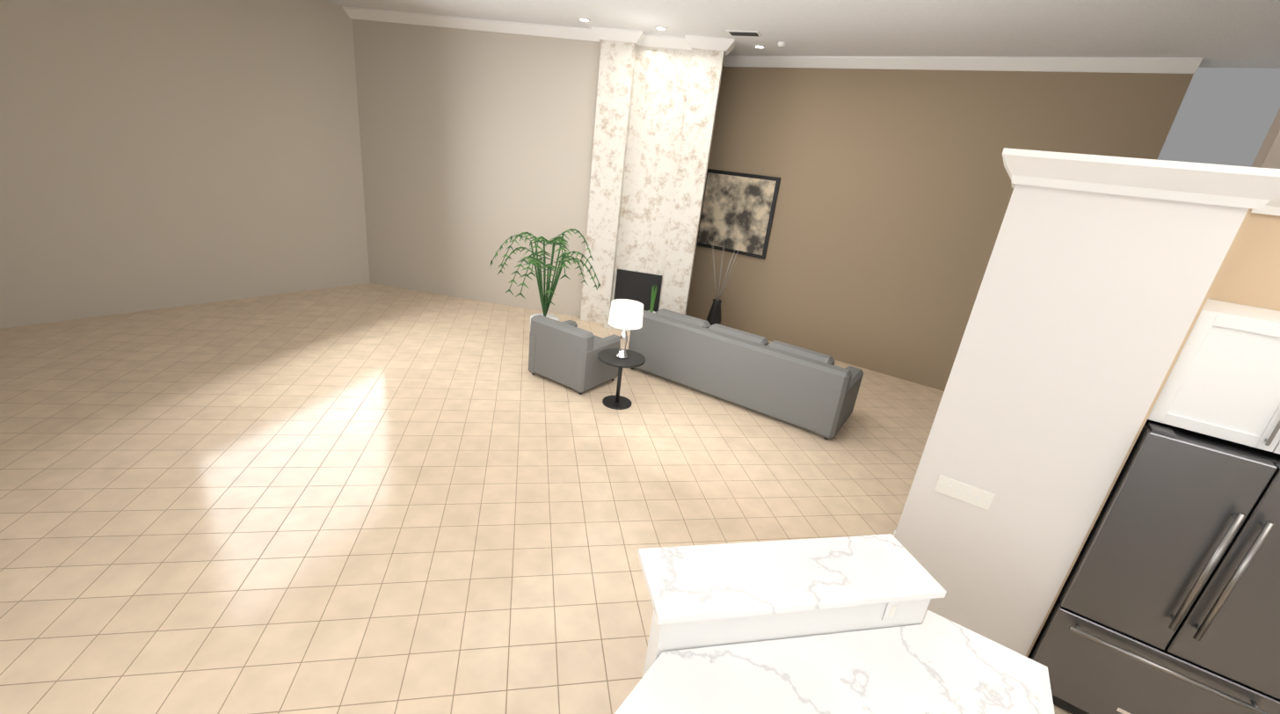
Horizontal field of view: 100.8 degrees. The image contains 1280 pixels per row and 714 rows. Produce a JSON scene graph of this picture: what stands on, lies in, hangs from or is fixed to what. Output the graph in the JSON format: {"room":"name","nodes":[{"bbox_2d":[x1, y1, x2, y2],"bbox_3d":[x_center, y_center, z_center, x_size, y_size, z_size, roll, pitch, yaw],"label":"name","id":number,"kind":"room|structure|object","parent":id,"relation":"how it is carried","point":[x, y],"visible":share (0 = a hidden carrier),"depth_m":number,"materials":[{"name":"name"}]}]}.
{"room":"kitchen","nodes":[
{"label":"kitchen","id":0,"kind":"room"},
{"bbox_2d":[0,283,1071,713],"bbox_3d":[-0.295,1.329,4.569,15.200,0.100,12.500,19,24,30],"label":"floor","id":1,"kind":"structure","parent":0,"point":[367,498],"depth_m":4.36,"materials":[{"name":"tile"}]},
{"bbox_2d":[490,228,600,324],"bbox_3d":[-1.408,-1.031,7.869,1.564,1.739,1.621,19,24,30],"label":"potted plant","id":2,"kind":"object","parent":1,"relation":"on","point":[545,300],"visible":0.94,"depth_m":7.63,"materials":[{"name":"green plant"}]},
{"bbox_2d":[528,314,619,394],"bbox_3d":[-0.845,-0.105,6.926,0.950,0.800,0.810,19,24,30],"label":"armchair","id":3,"kind":"object","parent":1,"relation":"on","point":[565,352],"visible":0.96,"depth_m":6.58,"materials":[{"name":"grey fabric"}]},
{"bbox_2d":[597,348,645,409],"bbox_3d":[-0.249,0.279,6.367,0.560,0.610,0.560,19,24,30],"label":"round side table","id":4,"kind":"object","parent":1,"relation":"on","point":[634,359],"visible":0.94,"depth_m":6.32,"materials":[{"name":"black"}]},
{"bbox_2d":[608,298,643,358],"bbox_3d":[-0.178,-0.308,6.147,0.400,0.650,0.400,19,24,30],"label":"table lamp","id":5,"kind":"object","parent":4,"relation":"on","point":[625,314],"visible":1,"depth_m":5.96,"materials":[{"name":"white fabric"}]},
{"bbox_2d":[706,240,740,325],"bbox_3d":[1.398,-1.189,9.285,0.491,1.679,0.410,19,24,30],"label":"vase","id":6,"kind":"object","parent":1,"relation":"on","point":[714,316],"visible":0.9,"depth_m":9.29,"materials":[{"name":"black ceramic"}]},
{"bbox_2d":[628,308,863,439],"bbox_3d":[1.547,-0.045,7.395,2.950,0.900,1.805,19,24,30],"label":"sectional sofa","id":7,"kind":"object","parent":1,"relation":"on","point":[814,391],"visible":0.9,"depth_m":6.53,"materials":[{"name":"grey fabric"}]},
{"bbox_2d":[642,598,930,676],"bbox_3d":[0.649,1.559,2.537,1.300,1.100,0.118,2,21,-14],"label":"half wall","id":8,"kind":"structure","parent":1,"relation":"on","point":[699,634],"depth_m":2.31,"materials":[{"name":"white paint"}]},
{"bbox_2d":[638,533,946,624],"bbox_3d":[0.692,0.991,2.430,1.360,0.039,0.395,2,21,-14],"label":"raised bar","id":9,"kind":"object","parent":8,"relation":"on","point":[701,582],"visible":1,"depth_m":2.38,"materials":[{"name":"white stone"}]},
{"bbox_2d":[881,601,901,620],"bbox_3d":[1.153,1.161,2.421,0.070,0.115,0.008,2,21,-14],"label":"outlet","id":10,"kind":"object","parent":8,"relation":"attached to","point":[891,610],"visible":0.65,"depth_m":2.42,"materials":[{"name":"white plastic"}]},
{"bbox_2d":[1027,419,1279,713],"bbox_3d":[3.020,1.270,3.014,0.924,1.840,0.833,19,24,30],"label":"refrigerator","id":11,"kind":"object","parent":1,"relation":"on","point":[1167,600],"visible":0.88,"depth_m":2.71,"materials":[{"name":"silver metal"}]},
{"bbox_3d":[1.165,2.013,1.818,2.588,0.873,1.825,19,24,30],"label":"base cabinet","id":12,"kind":"object","parent":1,"relation":"on","visible":0},
{"bbox_2d":[614,610,1054,713],"bbox_3d":[1.223,1.585,1.664,2.590,0.040,1.848,19,24,30],"label":"countertop","id":13,"kind":"structure","parent":12,"relation":"on","point":[934,663],"depth_m":2.19,"materials":[{"name":"white stone"}]},
{"bbox_2d":[352,19,724,332],"bbox_3d":[-2.050,-3.071,9.076,5.926,4.550,2.704,19,24,30],"label":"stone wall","id":14,"kind":"structure","parent":0,"point":[478,149],"depth_m":8.87,"materials":[{"name":"beige paint"}]},
{"bbox_2d":[647,284,657,312],"bbox_3d":[0.213,-0.941,9.018,0.170,0.612,0.166,19,24,30],"label":"potted plant","id":15,"kind":"object","parent":14,"relation":"on","point":[653,297],"visible":0.56,"depth_m":8.99,"materials":[{"name":"green plant"}]},
{"bbox_2d":[0,0,1279,657],"bbox_3d":[-0.171,-0.840,3.728,15.400,4.550,12.700,19,24,30],"label":"wall","id":16,"kind":"structure","parent":0,"point":[163,153],"depth_m":6.95,"materials":[{"name":"beige paint"}]},
{"bbox_2d":[696,168,780,259],"bbox_3d":[1.685,-2.542,9.373,1.400,1.360,0.045,19,24,30],"label":"framed art","id":17,"kind":"object","parent":16,"relation":"attached to","point":[738,207],"visible":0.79,"depth_m":9.32,"materials":[{"name":"black"}]},
{"bbox_2d":[342,6,1279,215],"bbox_3d":[-0.075,-2.175,3.148,15.428,1.640,12.100,19,24,30],"label":"crown molding","id":18,"kind":"structure","parent":16,"relation":"attached to","point":[1257,189],"depth_m":5.98,"materials":[{"name":"white"}]},
{"bbox_2d":[934,474,995,510],"bbox_3d":[1.983,0.830,3.243,0.300,0.115,0.013,19,24,30],"label":"light switch","id":19,"kind":"object","parent":16,"relation":"attached to","point":[966,493],"visible":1,"depth_m":3.24,"materials":[{"name":"white plastic"}]},
{"bbox_2d":[1147,298,1279,454],"bbox_3d":[3.216,0.107,2.665,0.926,0.590,0.638,19,24,30],"label":"upper cabinet","id":20,"kind":"object","parent":16,"relation":"attached to","point":[1223,381],"visible":0.85,"depth_m":2.53,"materials":[{"name":"white wood"}]},
{"bbox_2d":[322,0,1279,68],"bbox_3d":[0.229,-2.998,2.948,15.200,0.100,12.500,19,24,30],"label":"ceiling","id":21,"kind":"structure","parent":0,"point":[1229,33],"depth_m":5.96,"materials":[{"name":"white paint"}]},
{"bbox_2d":[578,17,590,21],"bbox_3d":[-0.782,-4.743,7.447,0.168,0.015,0.168,2,21,-12],"label":"recessed light","id":22,"kind":"object","parent":21,"relation":"in","point":[585,19],"depth_m":7.41,"materials":[{"name":"white"}]},
{"bbox_2d":[654,26,667,29],"bbox_3d":[0.295,-4.595,7.399,0.168,0.015,0.168,15,22,21],"label":"recessed light","id":23,"kind":"object","parent":21,"relation":"in","point":[657,27],"depth_m":7.37,"materials":[{"name":"white"}]},
{"bbox_2d":[726,29,762,36],"bbox_3d":[1.405,-4.367,7.150,0.442,0.015,0.244,14,22,19],"label":"ceiling vent","id":24,"kind":"object","parent":21,"relation":"in","point":[756,33],"visible":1,"depth_m":7.08,"materials":[{"name":"white metal"}]},
{"bbox_2d":[753,44,765,48],"bbox_3d":[1.759,-4.563,7.787,0.168,0.015,0.168,15,22,21],"label":"recessed light","id":25,"kind":"object","parent":21,"relation":"in","point":[755,46],"depth_m":7.76,"materials":[{"name":"white"}]},
{"bbox_2d":[778,41,786,47],"bbox_3d":[1.987,-4.369,7.407,0.119,0.059,0.119,2,21,-12],"label":"smoke detector","id":26,"kind":"object","parent":21,"relation":"attached to","point":[781,44],"visible":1,"depth_m":7.34,"materials":[{"name":"white plastic"}]}
]}

